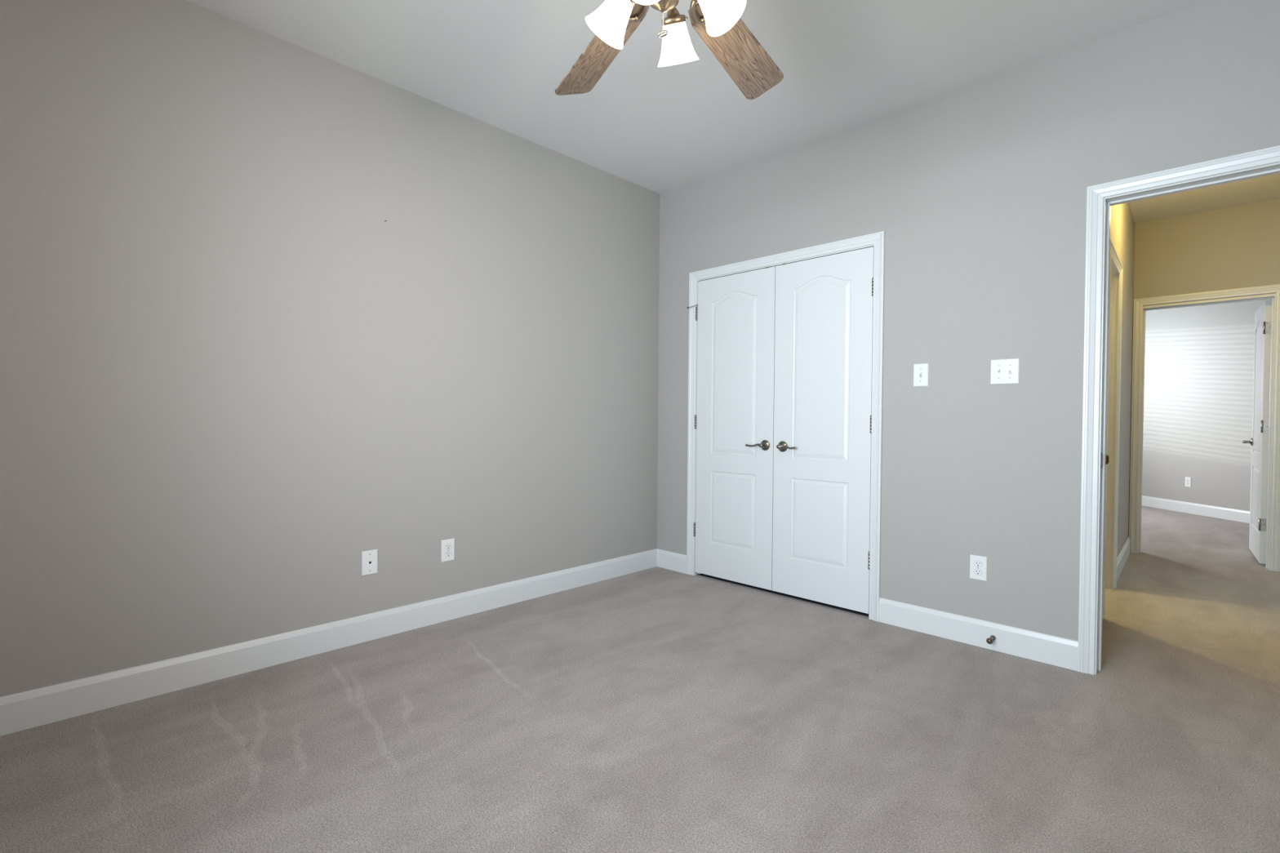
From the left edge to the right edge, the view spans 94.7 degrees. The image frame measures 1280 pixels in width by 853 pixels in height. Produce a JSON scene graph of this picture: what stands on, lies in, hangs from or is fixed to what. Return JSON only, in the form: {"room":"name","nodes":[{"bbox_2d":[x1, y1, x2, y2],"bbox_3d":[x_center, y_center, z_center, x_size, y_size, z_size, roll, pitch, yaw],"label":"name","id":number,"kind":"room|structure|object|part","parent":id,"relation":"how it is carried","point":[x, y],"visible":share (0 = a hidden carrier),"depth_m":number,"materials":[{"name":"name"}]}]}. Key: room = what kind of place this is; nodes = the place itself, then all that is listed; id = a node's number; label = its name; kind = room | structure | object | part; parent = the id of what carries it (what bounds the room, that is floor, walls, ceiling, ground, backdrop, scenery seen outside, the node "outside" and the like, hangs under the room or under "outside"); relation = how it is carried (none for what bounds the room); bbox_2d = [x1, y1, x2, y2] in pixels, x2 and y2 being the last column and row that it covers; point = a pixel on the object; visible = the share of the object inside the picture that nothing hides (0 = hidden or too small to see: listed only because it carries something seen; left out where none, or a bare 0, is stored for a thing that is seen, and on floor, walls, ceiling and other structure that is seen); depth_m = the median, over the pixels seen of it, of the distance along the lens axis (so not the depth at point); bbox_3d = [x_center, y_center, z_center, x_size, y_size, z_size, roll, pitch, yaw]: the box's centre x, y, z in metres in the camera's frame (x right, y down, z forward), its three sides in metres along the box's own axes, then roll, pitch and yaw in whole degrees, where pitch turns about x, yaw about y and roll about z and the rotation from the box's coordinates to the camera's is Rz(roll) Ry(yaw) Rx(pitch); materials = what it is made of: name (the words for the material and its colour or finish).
{"room":"empty bedroom","nodes":[
{"label":"empty bedroom","id":0,"kind":"room"},
{"bbox_2d":[0,0,659,697],"bbox_3d":[-1.342,-0.328,2.935,0.120,2.789,4.340,1,1,44],"label":"wall","id":1,"kind":"structure","parent":0,"point":[228,381],"depth_m":2.58,"materials":[{"name":"paint"}]},
{"bbox_2d":[0,548,657,736],"bbox_3d":[-1.304,0.983,2.908,0.015,0.129,4.100,1,1,44],"label":"baseboard","id":2,"kind":"structure","parent":1,"relation":"attached to","point":[21,711],"depth_m":2.58,"materials":[{"name":"white paint"}]},
{"bbox_2d":[361,549,377,576],"bbox_3d":[-1.323,0.667,2.886,0.007,0.118,0.075,1,1,44],"label":"phone jack","id":3,"kind":"object","parent":1,"relation":"attached to","point":[369,558],"visible":1,"depth_m":2.88,"materials":[{"name":"white plastic"}]},
{"bbox_2d":[441,538,454,562],"bbox_3d":[-1.035,0.668,3.180,0.008,0.118,0.075,1,1,44],"label":"wall outlet","id":4,"kind":"object","parent":1,"relation":"attached to","point":[447,545],"visible":1,"depth_m":3.18,"materials":[{"name":"white plastic"}]},
{"bbox_2d":[444,551,451,556],"bbox_3d":[-1.033,0.688,3.178,0.002,0.030,0.036,1,1,44],"label":"receptacle","id":5,"kind":"object","parent":4,"relation":"attached to","point":[447,553],"depth_m":3.18,"materials":[{"name":"white plastic"}]},
{"bbox_2d":[444,543,451,550],"bbox_3d":[-1.034,0.649,3.178,0.001,0.030,0.036,1,1,44],"label":"receptacle","id":6,"kind":"object","parent":4,"relation":"attached to","point":[447,546],"depth_m":3.18,"materials":[{"name":"white plastic"}]},
{"bbox_2d":[0,505,1279,852],"bbox_3d":[3.841,1.131,3.957,6.500,0.120,13.400,1,1,44],"label":"floor","id":7,"kind":"structure","parent":0,"point":[656,709],"depth_m":2.02,"materials":[{"name":"carpet"}]},
{"bbox_2d":[186,0,1279,223],"bbox_3d":[3.863,-1.738,3.912,6.500,0.120,13.400,1,1,44],"label":"ceiling","id":8,"kind":"structure","parent":0,"point":[500,64],"depth_m":2.73,"materials":[{"name":"paint"}]},
{"bbox_2d":[555,0,783,99],"bbox_3d":[0.075,-1.343,1.540,1.403,0.655,1.422,1,1,44],"label":"ceiling fan","id":9,"kind":"object","parent":8,"relation":"hanging from","point":[718,23],"visible":1,"depth_m":1.80,"materials":[{"name":"brown wood"}]},
{"bbox_3d":[-0.134,-1.229,1.946,0.146,0.006,0.539,-18,9,-26],"label":"blade","id":10,"kind":"part","parent":9,"relation":"part of","materials":[{"name":"brown wood"}]},
{"bbox_3d":[-0.088,-1.099,1.586,0.128,0.135,0.117,1,1,44],"label":"lamp shade","id":11,"kind":"part","parent":9,"relation":"part of","materials":[{"name":"white glass"}]},
{"bbox_3d":[0.020,-1.095,1.395,0.117,0.135,0.128,1,1,44],"label":"lamp shade","id":12,"kind":"part","parent":9,"relation":"part of","materials":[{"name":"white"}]},
{"bbox_3d":[0.103,-1.085,1.695,0.117,0.135,0.128,1,1,44],"label":"lamp shade","id":13,"kind":"part","parent":9,"relation":"part of","materials":[{"name":"white glass"}]},
{"bbox_3d":[0.211,-1.081,1.504,0.128,0.135,0.117,1,1,44],"label":"lamp shade","id":14,"kind":"part","parent":9,"relation":"part of","materials":[{"name":"white glass"}]},
{"bbox_3d":[0.320,-1.225,1.925,0.146,0.006,0.539,-18,-9,32],"label":"blade","id":15,"kind":"part","parent":9,"relation":"part of","materials":[{"name":"brown wood"}]},
{"bbox_2d":[657,0,1279,640],"bbox_3d":[1.577,-0.307,3.028,3.920,2.789,0.120,1,1,44],"label":"wall","id":16,"kind":"structure","parent":0,"point":[977,191],"depth_m":2.84,"materials":[{"name":"paint"}]},
{"bbox_2d":[686,266,775,590],"bbox_3d":[0.586,0.010,3.902,0.666,2.025,0.094,1,1,44],"label":"door","id":17,"kind":"structure","parent":16,"relation":"in","point":[734,422],"depth_m":3.87,"materials":[{"name":"white paint"}]},
{"bbox_3d":[0.718,0.118,3.727,0.117,0.024,0.025,1,1,44],"label":"lever","id":18,"kind":"part","parent":17,"relation":"part of","materials":[{"name":"silver metal"}]},
{"bbox_3d":[0.770,0.118,3.699,0.067,0.067,0.060,1,1,44],"label":"handle","id":19,"kind":"part","parent":17,"relation":"part of","materials":[{"name":"silver metal"}]},
{"bbox_2d":[686,231,885,622],"bbox_3d":[0.868,-0.007,3.712,1.359,2.116,0.140,1,1,44],"label":"door frame","id":20,"kind":"structure","parent":16,"relation":"attached to","point":[877,240],"depth_m":3.33,"materials":[{"name":"white paint"}]},
{"bbox_2d":[772,246,873,613],"bbox_3d":[1.049,0.021,3.449,0.623,2.025,0.094,1,1,44],"label":"door","id":21,"kind":"structure","parent":16,"relation":"in","point":[824,318],"depth_m":3.44,"materials":[{"name":"white paint"}]},
{"bbox_3d":[0.860,0.123,3.611,0.067,0.067,0.060,1,1,44],"label":"handle","id":22,"kind":"part","parent":21,"relation":"part of","materials":[{"name":"silver metal"}]},
{"bbox_3d":[0.889,0.125,3.559,0.117,0.024,0.025,1,1,44],"label":"lever","id":23,"kind":"part","parent":21,"relation":"part of","materials":[{"name":"silver metal"}]},
{"bbox_2d":[657,548,1078,671],"bbox_3d":[1.477,1.002,3.042,3.800,0.129,0.015,1,1,44],"label":"baseboard","id":24,"kind":"structure","parent":16,"relation":"attached to","point":[1052,650],"depth_m":2.88,"materials":[{"name":"white paint"}]},
{"bbox_2d":[986,635,995,644],"bbox_3d":[1.666,1.012,2.796,0.027,0.027,0.073,1,1,44],"label":"door stop","id":25,"kind":"object","parent":24,"relation":"attached to","point":[989,641],"visible":1,"depth_m":2.78,"materials":[{"name":"silver metal"}]},
{"bbox_3d":[1.674,1.012,2.804,0.024,0.024,0.050,1,1,44],"label":"rod","id":26,"kind":"part","parent":25,"relation":"part of","materials":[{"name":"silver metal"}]},
{"bbox_2d":[913,363,928,386],"bbox_3d":[1.452,-0.267,3.052,0.074,0.118,0.021,1,1,44],"label":"light switch","id":27,"kind":"object","parent":16,"relation":"attached to","point":[921,371],"visible":1,"depth_m":3.05,"materials":[{"name":"white plastic"}]},
{"bbox_2d":[969,554,986,581],"bbox_3d":[1.650,0.690,2.875,0.075,0.118,0.008,1,1,44],"label":"wall outlet","id":28,"kind":"object","parent":16,"relation":"attached to","point":[978,564],"visible":1,"depth_m":2.87,"materials":[{"name":"white plastic"}]},
{"bbox_2d":[973,568,982,575],"bbox_3d":[1.648,0.710,2.873,0.036,0.030,0.002,1,1,44],"label":"receptacle","id":29,"kind":"object","parent":28,"relation":"attached to","point":[976,571],"depth_m":2.87,"materials":[{"name":"white plastic"}]},
{"bbox_2d":[973,560,982,567],"bbox_3d":[1.649,0.670,2.873,0.036,0.030,0.001,1,1,44],"label":"receptacle","id":30,"kind":"object","parent":28,"relation":"attached to","point":[976,563],"depth_m":2.87,"materials":[{"name":"white plastic"}]},
{"bbox_2d":[990,358,1019,384],"bbox_3d":[1.723,-0.260,2.787,0.118,0.118,0.021,1,1,44],"label":"light switch","id":31,"kind":"object","parent":16,"relation":"attached to","point":[1003,371],"visible":1,"depth_m":2.79,"materials":[{"name":"white plastic"}]},
{"bbox_2d":[1077,145,1279,675],"bbox_3d":[2.321,0.025,2.301,0.938,2.118,0.159,1,1,44],"label":"door frame","id":32,"kind":"structure","parent":16,"relation":"attached to","point":[1100,197],"depth_m":2.55,"materials":[{"name":"white paint"}]},
{"bbox_3d":[2.000,0.147,2.555,0.004,0.066,0.031,1,1,44],"label":"strike plate","id":33,"kind":"part","parent":32,"relation":"part of","materials":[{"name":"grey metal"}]},
{"bbox_2d":[1110,202,1134,555],"bbox_3d":[3.020,-0.309,3.851,0.120,2.789,3.080,1,1,43],"label":"wall","id":34,"kind":"structure","parent":0,"point":[1122,220],"depth_m":4.45,"materials":[{"name":"paint"}]},
{"bbox_2d":[1102,248,1111,619],"bbox_3d":[2.354,0.046,2.991,0.086,2.020,0.741,1,1,42],"label":"door","id":35,"kind":"structure","parent":34,"relation":"in","point":[1110,256],"depth_m":3.21,"materials":[{"name":"white paint"}]},
{"bbox_3d":[2.160,0.153,2.751,0.048,0.060,0.060,1,1,42],"label":"knob","id":36,"kind":"part","parent":35,"relation":"part of","materials":[{"name":"gold metal"}]},
{"bbox_2d":[1105,239,1123,589],"bbox_3d":[2.806,0.009,3.609,0.148,2.118,0.876,1,1,43],"label":"door frame","id":37,"kind":"structure","parent":34,"relation":"attached to","point":[1117,269],"depth_m":3.86,"materials":[{"name":"white paint"}]},
{"bbox_2d":[1116,537,1130,581],"bbox_3d":[3.059,1.002,3.825,0.015,0.129,3.080,1,1,43],"label":"baseboard","id":38,"kind":"structure","parent":34,"relation":"attached to","point":[1122,557],"depth_m":4.43,"materials":[{"name":"white paint"}]},
{"bbox_2d":[1128,199,1279,537],"bbox_3d":[5.381,-0.290,3.780,3.700,2.789,0.120,1,1,44],"label":"wall","id":39,"kind":"structure","parent":0,"point":[1238,246],"depth_m":4.60,"materials":[{"name":"paint"}]},
{"bbox_2d":[1128,284,1279,572],"bbox_3d":[4.462,0.005,4.670,0.868,2.118,0.140,1,1,44],"label":"door frame","id":40,"kind":"structure","parent":39,"relation":"attached to","point":[1272,558],"depth_m":4.57,"materials":[{"name":"white paint"}]},
{"bbox_2d":[1242,300,1271,564],"bbox_3d":[5.017,0.043,4.767,0.154,2.012,0.745,1,1,42],"label":"door","id":41,"kind":"structure","parent":39,"relation":"in","point":[1259,442],"depth_m":4.62,"materials":[{"name":"white paint"}]},
{"bbox_3d":[5.187,0.131,5.032,0.060,0.067,0.067,1,1,42],"label":"handle","id":42,"kind":"part","parent":41,"relation":"part of","materials":[{"name":"silver metal"}]},
{"bbox_2d":[1142,299,1271,511],"bbox_3d":[6.684,-0.330,7.048,0.120,2.789,4.600,0,1,-3],"label":"wall","id":43,"kind":"structure","parent":0,"point":[1198,360],"depth_m":6.96,"materials":[{"name":"paint"}]},
{"bbox_2d":[1184,476,1191,487],"bbox_3d":[6.609,0.669,7.107,0.008,0.118,0.075,0,1,-3],"label":"wall outlet","id":44,"kind":"object","parent":43,"relation":"attached to","point":[1188,480],"visible":1,"depth_m":7.10,"materials":[{"name":"white plastic"}]},
{"bbox_2d":[1142,495,1249,523],"bbox_3d":[6.606,0.979,7.064,0.015,0.129,4.600,0,1,-3],"label":"baseboard","id":45,"kind":"structure","parent":43,"relation":"attached to","point":[1237,515],"depth_m":6.97,"materials":[{"name":"white paint"}]}
]}

